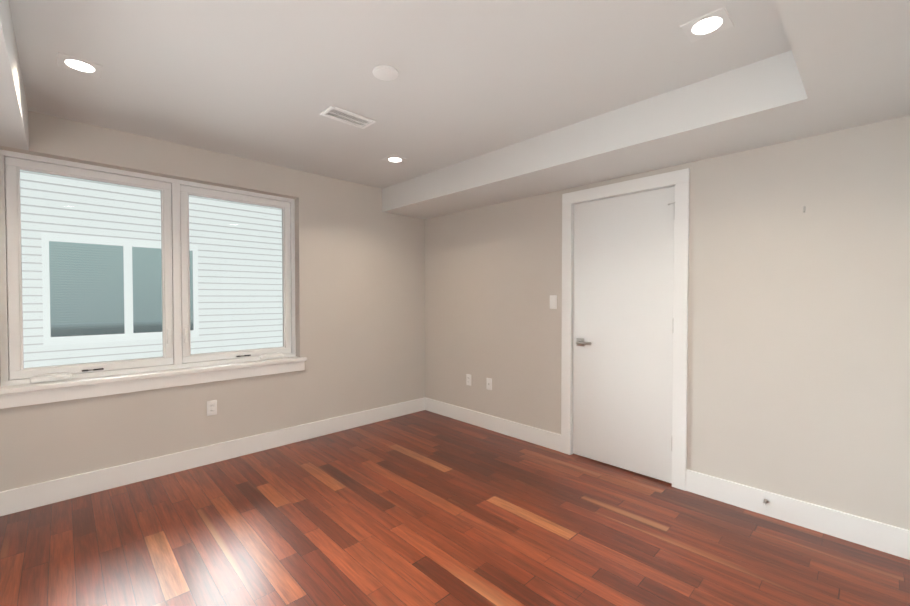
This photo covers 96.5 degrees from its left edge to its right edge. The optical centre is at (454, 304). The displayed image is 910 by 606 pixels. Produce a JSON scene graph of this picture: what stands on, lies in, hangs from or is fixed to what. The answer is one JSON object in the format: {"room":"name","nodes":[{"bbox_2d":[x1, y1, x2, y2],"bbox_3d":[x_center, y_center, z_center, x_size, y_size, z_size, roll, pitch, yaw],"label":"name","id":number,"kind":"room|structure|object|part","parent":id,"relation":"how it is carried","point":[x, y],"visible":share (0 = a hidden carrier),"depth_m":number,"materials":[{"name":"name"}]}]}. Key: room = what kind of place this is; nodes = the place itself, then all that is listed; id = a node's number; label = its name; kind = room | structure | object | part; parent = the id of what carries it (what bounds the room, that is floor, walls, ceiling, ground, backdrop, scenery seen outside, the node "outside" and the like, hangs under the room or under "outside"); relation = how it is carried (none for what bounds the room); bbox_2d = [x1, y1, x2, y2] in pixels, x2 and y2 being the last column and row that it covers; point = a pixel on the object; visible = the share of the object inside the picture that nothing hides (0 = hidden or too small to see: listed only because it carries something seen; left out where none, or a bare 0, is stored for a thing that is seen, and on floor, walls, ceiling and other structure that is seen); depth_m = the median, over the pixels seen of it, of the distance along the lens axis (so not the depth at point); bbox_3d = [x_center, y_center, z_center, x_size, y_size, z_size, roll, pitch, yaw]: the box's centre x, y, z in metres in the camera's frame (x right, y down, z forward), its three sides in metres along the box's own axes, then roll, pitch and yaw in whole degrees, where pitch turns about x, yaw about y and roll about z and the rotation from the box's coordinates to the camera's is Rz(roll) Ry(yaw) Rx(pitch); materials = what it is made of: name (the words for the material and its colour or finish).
{"room":"empty bedroom","nodes":[
{"label":"empty bedroom","id":0,"kind":"room"},
{"bbox_2d":[0,0,28,150],"bbox_3d":[-1.693,-1.021,0.623,1.280,0.240,3.880,-1,1,-44],"label":"soffit","id":1,"kind":"structure","parent":0,"point":[14,131],"depth_m":1.84,"materials":[{"name":"paint"}]},
{"bbox_2d":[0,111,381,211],"bbox_3d":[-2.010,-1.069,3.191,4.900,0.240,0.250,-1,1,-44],"label":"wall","id":2,"kind":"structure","parent":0,"point":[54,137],"depth_m":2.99,"materials":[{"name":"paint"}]},
{"bbox_2d":[0,198,424,491],"bbox_3d":[-2.010,0.141,3.213,4.900,2.180,0.250,-1,1,-44],"label":"wall","id":3,"kind":"structure","parent":0,"point":[43,442],"depth_m":3.70,"materials":[{"name":"paint"}]},
{"bbox_2d":[0,149,295,386],"bbox_3d":[-2.130,-0.232,3.100,1.800,1.430,0.085,-1,1,-44],"label":"window","id":4,"kind":"structure","parent":3,"relation":"in","point":[176,291],"depth_m":2.99,"materials":[{"name":"plastic"}]},
{"bbox_3d":[-2.450,-0.226,2.790,0.839,1.362,0.055,-1,1,-44],"label":"window sash left","id":5,"kind":"part","parent":4,"relation":"part of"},
{"bbox_3d":[-1.809,-0.238,3.411,0.839,1.362,0.055,-1,1,-44],"label":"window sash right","id":6,"kind":"part","parent":4,"relation":"part of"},
{"bbox_2d":[0,361,304,408],"bbox_3d":[-2.031,0.557,3.014,1.870,0.085,0.018,-1,1,-44],"label":"trim","id":7,"kind":"structure","parent":3,"relation":"attached to","point":[47,396],"depth_m":2.82,"materials":[{"name":"white wood"}]},
{"bbox_2d":[0,356,306,394],"bbox_3d":[-2.058,0.499,3.040,1.910,0.032,0.122,-1,1,-44],"label":"window stool","id":8,"kind":"structure","parent":3,"relation":"attached to","point":[11,389],"depth_m":2.84,"materials":[{"name":"white wood"}]},
{"bbox_2d":[207,400,216,415],"bbox_3d":[-1.891,0.802,3.161,0.070,0.115,0.009,-1,1,-44],"label":"duplex electrical outlet","id":9,"kind":"object","parent":3,"relation":"attached to","point":[212,407],"visible":1,"depth_m":3.16,"materials":[{"name":"plastic"}]},
{"bbox_2d":[0,397,425,515],"bbox_3d":[-1.917,1.162,3.137,4.400,0.142,0.015,-1,1,-44],"label":"baseboard","id":10,"kind":"structure","parent":3,"relation":"attached to","point":[15,500],"depth_m":3.01,"materials":[{"name":"white wood"}]},
{"bbox_2d":[9,0,790,188],"bbox_3d":[-0.573,-1.221,1.705,4.900,0.120,4.380,-1,1,-44],"label":"ceiling","id":11,"kind":"structure","parent":0,"point":[267,81],"depth_m":2.00,"materials":[{"name":"paint"}]},
{"bbox_2d":[57,52,102,77],"bbox_3d":[-1.827,-1.164,1.980,0.160,0.004,0.160,-1,1,-44],"label":"recessed light","id":12,"kind":"object","parent":11,"relation":"in","point":[76,64],"visible":1,"depth_m":1.97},
{"bbox_2d":[320,105,375,128],"bbox_3d":[-0.669,-1.171,2.546,0.310,0.011,0.150,-1,1,-44],"label":"ceiling vent","id":13,"kind":"object","parent":11,"relation":"in","point":[348,117],"visible":1,"depth_m":2.54,"materials":[{"name":"plastic"}]},
{"bbox_2d":[372,65,397,80],"bbox_3d":[-0.348,-1.160,2.035,0.128,0.015,0.128,-1,1,-44],"label":"smoke detector","id":14,"kind":"object","parent":11,"relation":"attached to","point":[385,72],"visible":0.98,"depth_m":2.02,"materials":[{"name":"plastic"}]},
{"bbox_2d":[382,155,408,163],"bbox_3d":[-0.490,-1.189,3.331,0.160,0.004,0.160,-1,1,-44],"label":"recessed light","id":15,"kind":"object","parent":11,"relation":"in","point":[394,159],"visible":1,"depth_m":3.32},
{"bbox_2d":[382,0,909,218],"bbox_3d":[-0.113,-1.049,2.154,3.120,0.240,3.880,-1,1,-44],"label":"soffit","id":16,"kind":"object","parent":11,"relation":"attached to","point":[764,103],"depth_m":2.13,"materials":[{"name":"paint"}]},
{"bbox_2d":[680,6,733,42],"bbox_3d":[1.047,-1.159,1.688,0.160,0.004,0.160,-1,1,-44],"label":"recessed light","id":17,"kind":"object","parent":11,"relation":"in","point":[709,24],"visible":1,"depth_m":1.68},
{"bbox_2d":[0,410,909,605],"bbox_3d":[-0.573,1.309,1.752,4.900,0.100,4.380,-1,1,-44],"label":"floor","id":18,"kind":"structure","parent":0,"point":[424,508],"depth_m":2.17,"materials":[{"name":"brown wood"}]},
{"bbox_2d":[425,115,909,529],"bbox_3d":[1.145,0.021,3.218,0.140,2.420,4.130,-1,1,-44],"label":"wall","id":19,"kind":"structure","parent":0,"point":[798,382],"depth_m":2.40,"materials":[{"name":"paint"}]},
{"bbox_2d":[466,374,470,385],"bbox_3d":[0.141,0.768,4.161,0.009,0.115,0.070,-1,1,-44],"label":"duplex electrical outlet","id":20,"kind":"object","parent":19,"relation":"attached to","point":[468,379],"visible":1,"depth_m":4.16,"materials":[{"name":"plastic"}]},
{"bbox_2d":[486,378,491,389],"bbox_3d":[0.331,0.772,3.960,0.016,0.115,0.070,-1,1,-44],"label":"outlet","id":21,"kind":"object","parent":19,"relation":"attached to","point":[488,383],"visible":1,"depth_m":3.96,"materials":[{"name":"plastic"}]},
{"bbox_2d":[425,398,560,451],"bbox_3d":[0.276,1.145,4.024,0.015,0.142,1.765,-1,1,-44],"label":"baseboard","id":22,"kind":"structure","parent":19,"relation":"attached to","point":[542,437],"depth_m":3.87,"materials":[{"name":"white wood"}]},
{"bbox_2d":[550,295,556,308],"bbox_3d":[0.830,-0.023,3.435,0.010,0.115,0.070,-1,1,-44],"label":"light switch","id":23,"kind":"object","parent":19,"relation":"attached to","point":[553,301],"visible":1,"depth_m":3.43,"materials":[{"name":"plastic"}]},
{"bbox_2d":[572,186,674,482],"bbox_3d":[1.223,0.207,3.030,0.100,2.031,0.770,-1,1,-44],"label":"door","id":24,"kind":"structure","parent":19,"relation":"in","point":[623,288],"depth_m":3.00,"materials":[{"name":"white wood"}]},
{"bbox_2d":[561,168,689,490],"bbox_3d":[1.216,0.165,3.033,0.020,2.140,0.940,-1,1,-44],"label":"door frame","id":25,"kind":"structure","parent":19,"relation":"attached to","point":[679,180],"depth_m":2.75,"materials":[{"name":"white wood"}]},
{"bbox_2d":[686,469,909,559],"bbox_3d":[1.948,1.177,2.299,0.015,0.142,1.160,-1,1,-44],"label":"baseboard","id":26,"kind":"structure","parent":19,"relation":"attached to","point":[884,537],"depth_m":2.27,"materials":[{"name":"white wood"}]},
{"label":"outside","id":27,"kind":"structure","parent":0,"visible":0},
{"bbox_2d":[20,170,282,367],"bbox_3d":[-2.971,-1.697,5.214,15.730,11.980,3.990,-1,1,-44],"label":"neighboring building exterior","id":28,"kind":"structure","parent":27,"point":[232,254],"depth_m":6.05,"materials":[{"name":"plastic"}]}
]}

